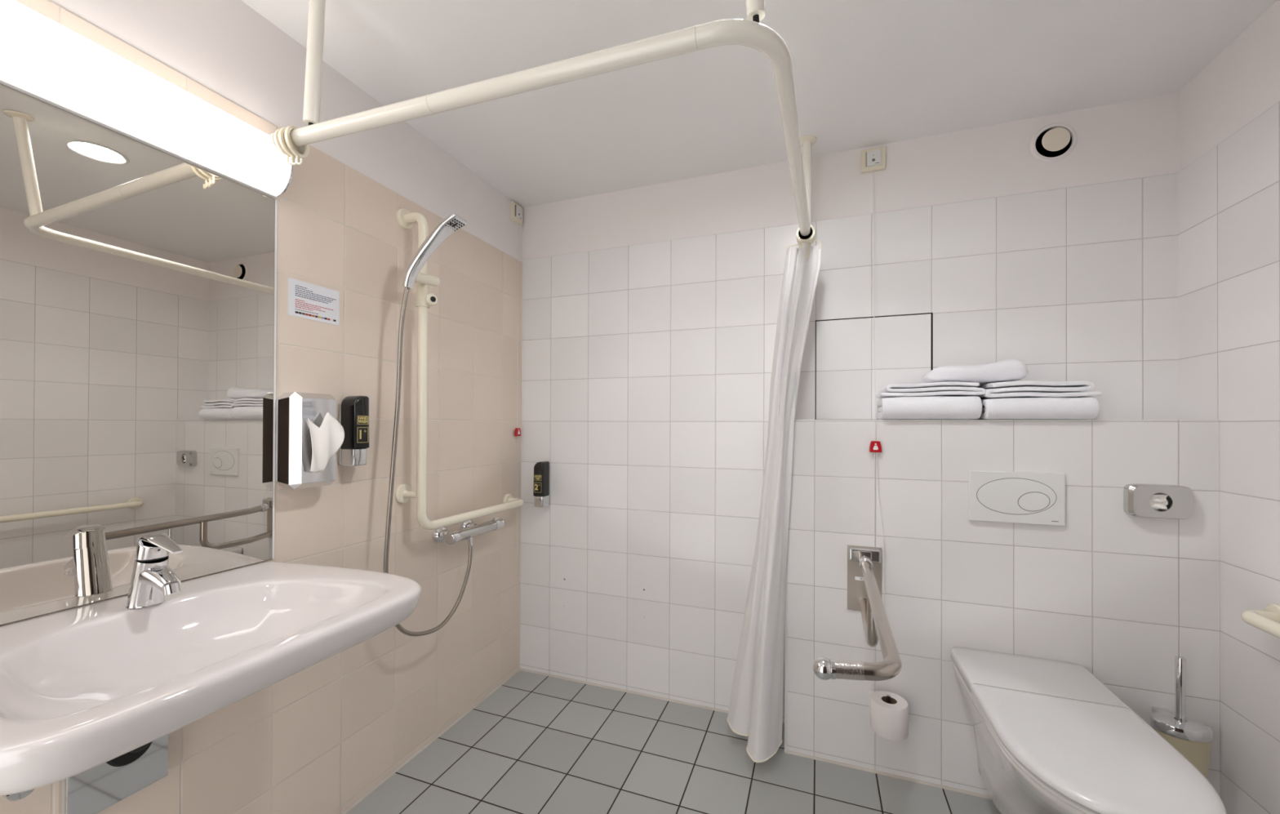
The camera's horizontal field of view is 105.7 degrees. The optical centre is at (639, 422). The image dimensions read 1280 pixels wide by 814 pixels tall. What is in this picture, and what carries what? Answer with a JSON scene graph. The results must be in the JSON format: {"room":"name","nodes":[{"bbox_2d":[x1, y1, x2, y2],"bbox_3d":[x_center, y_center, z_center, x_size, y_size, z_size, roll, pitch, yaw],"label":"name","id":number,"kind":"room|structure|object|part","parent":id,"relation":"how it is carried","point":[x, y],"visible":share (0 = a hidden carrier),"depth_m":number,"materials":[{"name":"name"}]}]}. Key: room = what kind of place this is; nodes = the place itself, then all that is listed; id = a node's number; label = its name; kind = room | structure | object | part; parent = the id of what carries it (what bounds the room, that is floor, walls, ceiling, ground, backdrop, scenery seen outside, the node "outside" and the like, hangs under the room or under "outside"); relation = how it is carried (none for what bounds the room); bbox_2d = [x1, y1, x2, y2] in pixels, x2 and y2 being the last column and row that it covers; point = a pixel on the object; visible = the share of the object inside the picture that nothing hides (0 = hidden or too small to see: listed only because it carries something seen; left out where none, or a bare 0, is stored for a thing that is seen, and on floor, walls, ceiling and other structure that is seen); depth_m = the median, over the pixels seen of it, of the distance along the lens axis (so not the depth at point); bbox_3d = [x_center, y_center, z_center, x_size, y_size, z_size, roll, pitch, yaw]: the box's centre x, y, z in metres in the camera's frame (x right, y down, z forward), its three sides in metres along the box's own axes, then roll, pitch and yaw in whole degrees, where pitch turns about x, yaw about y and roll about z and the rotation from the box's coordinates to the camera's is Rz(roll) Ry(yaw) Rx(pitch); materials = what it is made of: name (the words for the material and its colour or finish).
{"room":"accessible bathroom","nodes":[
{"label":"accessible bathroom","id":0,"kind":"room"},
{"bbox_2d":[0,0,522,813],"bbox_3d":[-1.085,0.065,1.189,0.100,2.285,2.624,0,0,20],"label":"wall","id":1,"kind":"structure","parent":0,"point":[316,740],"depth_m":1.57,"materials":[{"name":"beige tile"}]},
{"bbox_2d":[2,788,35,801],"bbox_3d":[-1.113,0.615,0.862,0.076,0.098,0.048,0,0,20],"label":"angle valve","id":2,"kind":"object","parent":1,"relation":"attached to","point":[19,796],"visible":0.12,"depth_m":0.84,"materials":[{"name":"metal"}]},
{"bbox_2d":[58,733,168,813],"bbox_3d":[-1.050,0.665,0.995,0.102,0.229,0.155,0,0,20],"label":"cover plate","id":3,"kind":"object","parent":1,"relation":"attached to","point":[95,789],"visible":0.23,"depth_m":0.99,"materials":[{"name":"silver metal"}]},
{"bbox_2d":[0,84,277,625],"bbox_3d":[-1.138,-0.122,0.894,0.004,0.970,0.890,0,0,20],"label":"wall mirror","id":4,"kind":"object","parent":1,"relation":"attached to","point":[138,280],"visible":1,"depth_m":1.02,"materials":[{"name":"white mirror"}]},
{"bbox_2d":[0,0,293,198],"bbox_3d":[-1.104,-0.684,0.881,0.074,0.152,0.884,0,0,20],"label":"lamp","id":5,"kind":"object","parent":1,"relation":"attached to","point":[42,59],"visible":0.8,"depth_m":0.99,"materials":[{"name":"white plastic"}]},
{"bbox_3d":[-1.131,-0.609,0.891,0.016,0.003,0.882,0,0,20],"label":"trim","id":6,"kind":"part","parent":5,"relation":"part of","materials":[{"name":"white plastic"}]},
{"bbox_2d":[0,561,421,795],"bbox_3d":[-0.836,0.459,0.910,0.560,0.186,0.698,0,0,20],"label":"washbasin","id":7,"kind":"object","parent":1,"relation":"attached to","point":[83,688],"visible":0.98,"depth_m":0.86,"materials":[{"name":"white ceramic"}]},
{"bbox_2d":[125,533,182,608],"bbox_3d":[-0.967,0.294,0.972,0.134,0.143,0.057,0,0,20],"label":"mixer tap","id":8,"kind":"object","parent":7,"relation":"on","point":[153,580],"visible":1,"depth_m":0.96,"materials":[{"name":"silver metal"}]},
{"bbox_3d":[-0.957,0.307,0.969,0.079,0.048,0.048,0,0,20],"label":"spout","id":9,"kind":"part","parent":8,"relation":"part of","materials":[{"name":"silver metal"}]},
{"bbox_3d":[-0.950,0.239,0.967,0.100,0.032,0.040,0,0,20],"label":"lever","id":10,"kind":"part","parent":8,"relation":"part of","materials":[{"name":"silver metal"}]},
{"bbox_2d":[275,391,344,488],"bbox_3d":[-0.904,0.048,1.350,0.128,0.262,0.130,0,0,20],"label":"dispenser","id":11,"kind":"object","parent":1,"relation":"attached to","point":[308,435],"visible":1,"depth_m":1.31,"materials":[{"name":"silver metal"}]},
{"bbox_2d":[288,277,339,325],"bbox_3d":[-0.948,-0.351,1.415,0.001,0.104,0.152,0,0,20],"label":"notice sheet","id":12,"kind":"object","parent":1,"relation":"attached to","point":[307,300],"visible":1,"depth_m":1.41,"materials":[{"name":"white paper"}]},
{"bbox_2d":[337,395,368,466],"bbox_3d":[-0.882,0.023,1.497,0.070,0.214,0.056,0,0,20],"label":"soap dispenser","id":13,"kind":"object","parent":1,"relation":"attached to","point":[353,411],"visible":1,"depth_m":1.48,"materials":[{"name":"black plastic"}]},
{"bbox_2d":[340,395,368,448],"bbox_3d":[-0.876,-0.002,1.496,0.057,0.164,0.055,0,0,20],"label":"bottle","id":14,"kind":"object","parent":13,"relation":"on","point":[354,410],"depth_m":1.47,"materials":[{"name":"black plastic"}]},
{"bbox_3d":[-0.849,0.019,1.487,0.001,0.082,0.038,0,0,20],"label":"label frame","id":15,"kind":"part","parent":13,"relation":"part of","materials":[{"name":"yellow metal"}]},
{"bbox_2d":[340,668,519,813],"bbox_3d":[-1.041,1.204,1.164,0.008,0.007,2.620,0,0,20],"label":"trim","id":16,"kind":"structure","parent":1,"relation":"attached to","point":[441,733],"depth_m":1.80,"materials":[{"name":"tile"}]},
{"bbox_2d":[394,208,524,529],"bbox_3d":[-0.683,-0.177,1.991,0.102,1.159,0.688,0,0,20],"label":"grab rail","id":17,"kind":"object","parent":1,"relation":"attached to","point":[404,492],"visible":1,"depth_m":1.68,"materials":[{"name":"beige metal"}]},
{"bbox_2d":[414,272,439,308],"bbox_3d":[-0.749,-0.460,1.673,0.069,0.113,0.112,0,0,20],"label":"slider","id":18,"kind":"object","parent":17,"relation":"attached to","point":[424,298],"visible":0.8,"depth_m":1.67,"materials":[{"name":"beige plastic"}]},
{"bbox_3d":[-0.729,-0.428,1.691,0.035,0.041,0.041,0,0,41],"label":"knob","id":19,"kind":"part","parent":18,"relation":"part of","materials":[{"name":"beige plastic"}]},
{"bbox_2d":[431,516,504,546],"bbox_3d":[-0.688,0.443,1.989,0.097,0.091,0.337,0,0,20],"label":"shower mixer","id":20,"kind":"object","parent":1,"relation":"attached to","point":[468,530],"visible":0.94,"depth_m":1.92,"materials":[{"name":"grey metal"}]},
{"bbox_2d":[383,286,472,636],"bbox_3d":[-0.728,0.148,1.725,0.028,1.189,0.427,0,0,18],"label":"shower hose","id":21,"kind":"object","parent":20,"relation":"attached to","point":[399,627],"visible":0.89,"depth_m":1.57,"materials":[{"name":"silver metal"}]},
{"bbox_2d":[402,213,467,289],"bbox_3d":[-0.671,-0.551,1.584,0.209,0.222,0.067,0,0,16],"label":"shower","id":22,"kind":"object","parent":21,"relation":"attached to","point":[453,222],"visible":1,"depth_m":1.57,"materials":[{"name":"silver metal"}]},
{"bbox_3d":[-0.719,0.441,1.865,0.048,0.048,0.046,0,0,20],"label":"control knob","id":23,"kind":"part","parent":20,"relation":"part of","materials":[{"name":"silver metal"}]},
{"bbox_2d":[467,537,473,546],"bbox_3d":[-0.673,0.471,1.923,0.025,0.035,0.019,0,0,39],"label":"outlet","id":24,"kind":"object","parent":20,"relation":"attached to","point":[469,539],"depth_m":1.92,"materials":[{"name":"silver metal"}]},
{"bbox_3d":[-0.625,0.442,2.119,0.048,0.048,0.050,0,0,20],"label":"control knob","id":25,"kind":"part","parent":20,"relation":"part of","materials":[{"name":"silver metal"}]},
{"bbox_2d":[510,200,523,225],"bbox_3d":[-0.595,-1.016,2.353,0.022,0.084,0.084,0,0,20],"label":"socket","id":26,"kind":"object","parent":1,"relation":"attached to","point":[516,211],"visible":1,"depth_m":2.33,"materials":[{"name":"beige plastic"}]},
{"bbox_2d":[514,296,520,576],"bbox_3d":[-0.590,-0.117,2.349,0.013,1.715,0.040,0,0,20],"label":"pull cord","id":27,"kind":"object","parent":26,"relation":"hanging from","point":[517,431],"visible":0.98,"depth_m":2.35,"materials":[{"name":"white plastic"}]},
{"bbox_3d":[-0.593,0.402,2.347,0.002,0.678,0.002,0,0,43],"label":"cord","id":28,"kind":"part","parent":27,"relation":"part of","materials":[{"name":"white fabric"}]},
{"bbox_3d":[-0.590,-0.474,2.349,0.002,1.000,0.004,0,0,20],"label":"cord","id":29,"kind":"part","parent":27,"relation":"part of","materials":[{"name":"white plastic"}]},
{"bbox_2d":[345,670,1000,813],"bbox_3d":[0.111,1.250,0.741,2.660,0.080,2.820,0,0,20],"label":"floor","id":30,"kind":"structure","parent":0,"point":[538,744],"depth_m":1.69,"materials":[{"name":"grey tile"}]},
{"bbox_2d":[241,0,1277,207],"bbox_3d":[0.121,-1.120,0.753,2.660,0.090,2.820,0,0,20],"label":"ceiling","id":31,"kind":"structure","parent":0,"point":[866,73],"depth_m":1.47,"materials":[{"name":"white paint"}]},
{"bbox_2d":[268,0,816,260],"bbox_3d":[-0.123,-0.837,1.515,1.262,0.480,1.177,0,0,20],"label":"rail","id":32,"kind":"object","parent":31,"relation":"hanging from","point":[750,33],"depth_m":1.01,"materials":[{"name":"white metal"}]},
{"bbox_2d":[273,128,291,164],"bbox_3d":[-0.864,-0.680,1.196,0.018,0.086,0.064,0,0,20],"label":"curtain ring","id":33,"kind":"object","parent":32,"relation":"hanging from","point":[276,133],"visible":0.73,"depth_m":1.18,"materials":[{"name":"beige plastic"}]},
{"bbox_2d":[278,126,300,164],"bbox_3d":[-0.850,-0.678,1.192,0.018,0.090,0.068,0,0,14],"label":"curtain ring","id":34,"kind":"object","parent":32,"relation":"hanging from","point":[282,131],"visible":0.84,"depth_m":1.18,"materials":[{"name":"beige plastic"}]},
{"bbox_2d":[284,124,309,164],"bbox_3d":[-0.833,-0.677,1.187,0.018,0.092,0.070,0,0,6],"label":"curtain ring","id":35,"kind":"object","parent":32,"relation":"hanging from","point":[303,151],"visible":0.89,"depth_m":1.18,"materials":[{"name":"beige plastic"}]},
{"bbox_3d":[-0.783,-0.900,1.169,0.060,0.354,0.033,0,0,27],"label":"ceiling post","id":36,"kind":"part","parent":32,"relation":"part of","materials":[{"name":"white metal"}]},
{"bbox_3d":[0.196,-0.903,0.855,0.033,0.346,0.083,0,0,33],"label":"ceiling post","id":37,"kind":"part","parent":32,"relation":"part of","materials":[{"name":"white metal"}]},
{"bbox_3d":[0.209,-0.726,0.875,0.011,0.034,0.016,0,0,33],"label":"threaded rod","id":38,"kind":"part","parent":32,"relation":"part of","materials":[{"name":"black metal"}]},
{"bbox_2d":[726,239,821,762],"bbox_3d":[0.478,0.247,1.833,0.271,1.837,0.275,0,0,-20],"label":"shower curtain","id":39,"kind":"object","parent":32,"relation":"hanging from","point":[755,712],"visible":0.98,"depth_m":1.77,"materials":[{"name":"white fabric"}]},
{"bbox_3d":[0.604,-0.654,1.769,0.066,0.124,0.056,0,0,20],"label":"curtain bracket","id":40,"kind":"part","parent":32,"relation":"part of","materials":[{"name":"white plastic"}]},
{"bbox_3d":[0.604,-0.624,1.768,0.034,0.064,0.034,0,0,20],"label":"stem","id":41,"kind":"part","parent":32,"relation":"part of","materials":[{"name":"beige plastic"}]},
{"bbox_3d":[0.629,-0.885,1.831,0.034,0.364,0.033,0,0,20],"label":"ceiling post","id":42,"kind":"part","parent":32,"relation":"part of","materials":[{"name":"white metal"}]},
{"bbox_3d":[0.630,-1.061,1.831,0.068,0.012,0.068,0,0,20],"label":"ceiling plate","id":43,"kind":"part","parent":32,"relation":"part of","materials":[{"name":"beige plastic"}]},
{"bbox_2d":[520,92,1178,722],"bbox_3d":[0.585,0.076,2.024,2.660,2.285,0.100,0,0,20],"label":"wall","id":44,"kind":"structure","parent":0,"point":[650,313],"depth_m":2.04,"materials":[{"name":"white tile"}]},
{"bbox_2d":[533,461,550,506],"bbox_3d":[-0.470,0.291,2.319,0.056,0.214,0.070,0,0,20],"label":"soap dispenser","id":45,"kind":"object","parent":44,"relation":"attached to","point":[541,490],"visible":1,"depth_m":2.29,"materials":[{"name":"black plastic"}]},
{"bbox_2d":[520,667,784,724],"bbox_3d":[0.001,1.214,2.174,1.265,0.007,0.008,0,0,20],"label":"trim","id":46,"kind":"structure","parent":44,"relation":"attached to","point":[521,668],"depth_m":2.19,"materials":[{"name":"plastic"}]},
{"bbox_2d":[861,146,885,173],"bbox_3d":[0.892,-1.007,1.856,0.084,0.084,0.022,0,0,20],"label":"socket","id":47,"kind":"object","parent":44,"relation":"attached to","point":[872,159],"visible":1,"depth_m":1.85,"materials":[{"name":"beige plastic"}]},
{"bbox_2d":[869,202,884,604],"bbox_3d":[0.852,-0.155,1.763,0.049,1.627,0.173,0,0,20],"label":"pull cord","id":48,"kind":"object","parent":47,"relation":"hanging from","point":[875,446],"visible":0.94,"depth_m":1.69,"materials":[{"name":"white fabric"}]},
{"bbox_3d":[0.853,-0.452,1.768,0.004,1.032,0.168,0,0,23],"label":"cord","id":49,"kind":"part","parent":48,"relation":"part of","materials":[{"name":"white fabric"}]},
{"bbox_3d":[0.817,0.264,1.688,0.002,0.328,0.002,0,0,-2],"label":"cord","id":50,"kind":"part","parent":48,"relation":"part of","materials":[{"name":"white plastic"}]},
{"bbox_3d":[0.833,0.379,1.680,0.026,0.558,0.004,0,0,20],"label":"cord","id":51,"kind":"part","parent":48,"relation":"part of","materials":[{"name":"white fabric"}]},
{"bbox_2d":[814,312,933,419],"bbox_3d":[0.888,-0.209,1.860,0.408,0.397,0.003,0,0,20],"label":"access panel","id":52,"kind":"object","parent":44,"relation":"attached to","point":[846,384],"visible":0.78,"depth_m":1.87,"materials":[{"name":"white tile"}]},
{"bbox_2d":[1030,123,1077,162],"bbox_3d":[1.420,-0.966,1.661,0.132,0.132,0.026,0,0,20],"label":"air vent","id":53,"kind":"object","parent":44,"relation":"in","point":[1053,142],"visible":1,"depth_m":1.66,"materials":[{"name":"white paint"}]},
{"bbox_2d":[784,419,1220,796],"bbox_3d":[1.128,0.604,1.675,1.196,1.230,0.173,0,0,20],"label":"wall","id":54,"kind":"structure","parent":0,"point":[1109,592],"depth_m":1.59,"materials":[{"name":"white tile"}]},
{"bbox_2d":[812,544,902,680],"bbox_3d":[0.619,0.545,1.327,0.164,0.228,0.848,0,0,28],"label":"rail","id":55,"kind":"object","parent":54,"relation":"attached to","point":[864,562],"visible":1,"depth_m":1.29,"materials":[{"name":"silver metal"}]},
{"bbox_3d":[0.788,0.548,1.706,0.110,0.228,0.006,0,0,20],"label":"wall plate","id":56,"kind":"part","parent":55,"relation":"part of","materials":[{"name":"silver metal"}]},
{"bbox_3d":[0.632,0.490,1.303,0.109,0.065,0.783,0,0,27],"label":"arm","id":57,"kind":"part","parent":55,"relation":"part of","materials":[{"name":"silver metal"}]},
{"bbox_2d":[784,750,991,799],"bbox_3d":[1.096,1.215,1.589,1.195,0.007,0.008,0,0,20],"label":"trim","id":58,"kind":"structure","parent":54,"relation":"attached to","point":[872,771],"depth_m":1.67,"materials":[{"name":"plastic"}]},
{"bbox_2d":[886,694,890,703],"bbox_3d":[0.838,0.976,1.646,0.044,0.138,0.079,0,0,20],"label":"holder","id":59,"kind":"object","parent":54,"relation":"attached to","point":[888,696],"visible":0.06,"depth_m":1.61,"materials":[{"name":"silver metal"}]},
{"bbox_2d":[869,690,908,741],"bbox_3d":[0.820,0.962,1.599,0.113,0.102,0.111,0,0,20],"label":"toilet roll","id":60,"kind":"object","parent":59,"relation":"on","point":[890,722],"visible":1,"depth_m":1.56,"materials":[{"name":"white paper"}]},
{"bbox_2d":[876,395,982,419],"bbox_3d":[1.001,-0.051,1.702,0.290,0.080,0.194,0,0,20],"label":"folded towel","id":61,"kind":"object","parent":54,"relation":"on","point":[925,407],"visible":0.99,"depth_m":1.62,"materials":[{"name":"white fabric"}]},
{"bbox_2d":[875,381,985,398],"bbox_3d":[1.008,-0.115,1.707,0.308,0.053,0.165,0,0,20],"label":"folded towel","id":62,"kind":"object","parent":61,"relation":"on","point":[949,388],"visible":0.89,"depth_m":1.64,"materials":[{"name":"white fabric"}]},
{"bbox_2d":[922,359,1028,382],"bbox_3d":[1.149,-0.173,1.674,0.290,0.076,0.156,0,0,20],"label":"folded towel","id":63,"kind":"object","parent":62,"relation":"on","point":[1009,370],"visible":0.89,"depth_m":1.61,"materials":[{"name":"white fabric"}]},
{"bbox_2d":[968,470,1065,525],"bbox_3d":[1.201,0.238,1.552,0.254,0.164,0.016,0,0,20],"label":"flush plate","id":64,"kind":"object","parent":54,"relation":"attached to","point":[1000,496],"visible":1,"depth_m":1.54,"materials":[{"name":"white plastic"}]},
{"bbox_2d":[975,396,1099,419],"bbox_3d":[1.283,-0.046,1.599,0.288,0.071,0.192,0,0,20],"label":"folded towel","id":65,"kind":"object","parent":54,"relation":"on","point":[1006,408],"visible":0.87,"depth_m":1.52,"materials":[{"name":"white fabric"}]},
{"bbox_2d":[973,380,1101,399],"bbox_3d":[1.291,-0.108,1.603,0.298,0.058,0.165,0,0,20],"label":"folded towel","id":66,"kind":"object","parent":65,"relation":"on","point":[1018,388],"visible":0.82,"depth_m":1.54,"materials":[{"name":"white fabric"}]},
{"bbox_2d":[950,647,1226,813],"bbox_3d":[1.073,0.939,1.224,0.360,0.406,0.707,0,0,20],"label":"toilet","id":67,"kind":"object","parent":54,"relation":"attached to","point":[1051,737],"visible":1,"depth_m":1.16,"materials":[{"name":"white ceramic"}]},
{"bbox_3d":[1.075,0.958,1.230,0.350,0.368,0.695,0,0,20],"label":"bowl","id":68,"kind":"part","parent":67,"relation":"part of","materials":[{"name":"white ceramic"}]},
{"bbox_3d":[1.030,0.765,1.105,0.356,0.014,0.444,0,0,20],"label":"seat","id":69,"kind":"part","parent":67,"relation":"part of","materials":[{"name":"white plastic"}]},
{"bbox_2d":[1123,483,1193,519],"bbox_3d":[1.522,0.230,1.425,0.144,0.097,0.032,0,0,20],"label":"dispenser","id":70,"kind":"object","parent":54,"relation":"attached to","point":[1142,500],"visible":1,"depth_m":1.42,"materials":[{"name":"grey metal"}]},
{"bbox_2d":[1150,655,1213,779],"bbox_3d":[1.510,0.845,1.369,0.122,0.386,0.137,0,0,20],"label":"toilet brush","id":71,"kind":"object","parent":54,"relation":"attached to","point":[1192,738],"visible":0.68,"depth_m":1.33,"materials":[{"name":"beige plastic"},{"name":"chrome"}]},
{"bbox_3d":[1.503,0.746,1.350,0.021,0.187,0.021,0,0,20],"label":"handle","id":72,"kind":"part","parent":71,"relation":"part of","materials":[{"name":"silver metal"}]},
{"bbox_3d":[1.503,0.841,1.349,0.122,0.032,0.094,0,0,20],"label":"lid","id":73,"kind":"part","parent":71,"relation":"part of","materials":[{"name":"silver metal"}]},
{"bbox_2d":[1177,0,1279,813],"bbox_3d":[1.318,0.071,0.307,0.100,2.285,2.624,0,0,20],"label":"wall","id":74,"kind":"structure","parent":0,"point":[1228,174],"depth_m":1.33,"materials":[{"name":"white tile"}]},
{"bbox_2d":[1240,603,1279,638],"bbox_3d":[1.430,0.485,0.877,0.082,0.070,0.805,0,0,20],"label":"grab rail","id":75,"kind":"object","parent":74,"relation":"attached to","point":[1268,620],"visible":1,"depth_m":1.20,"materials":[{"name":"beige plastic"}]}
]}

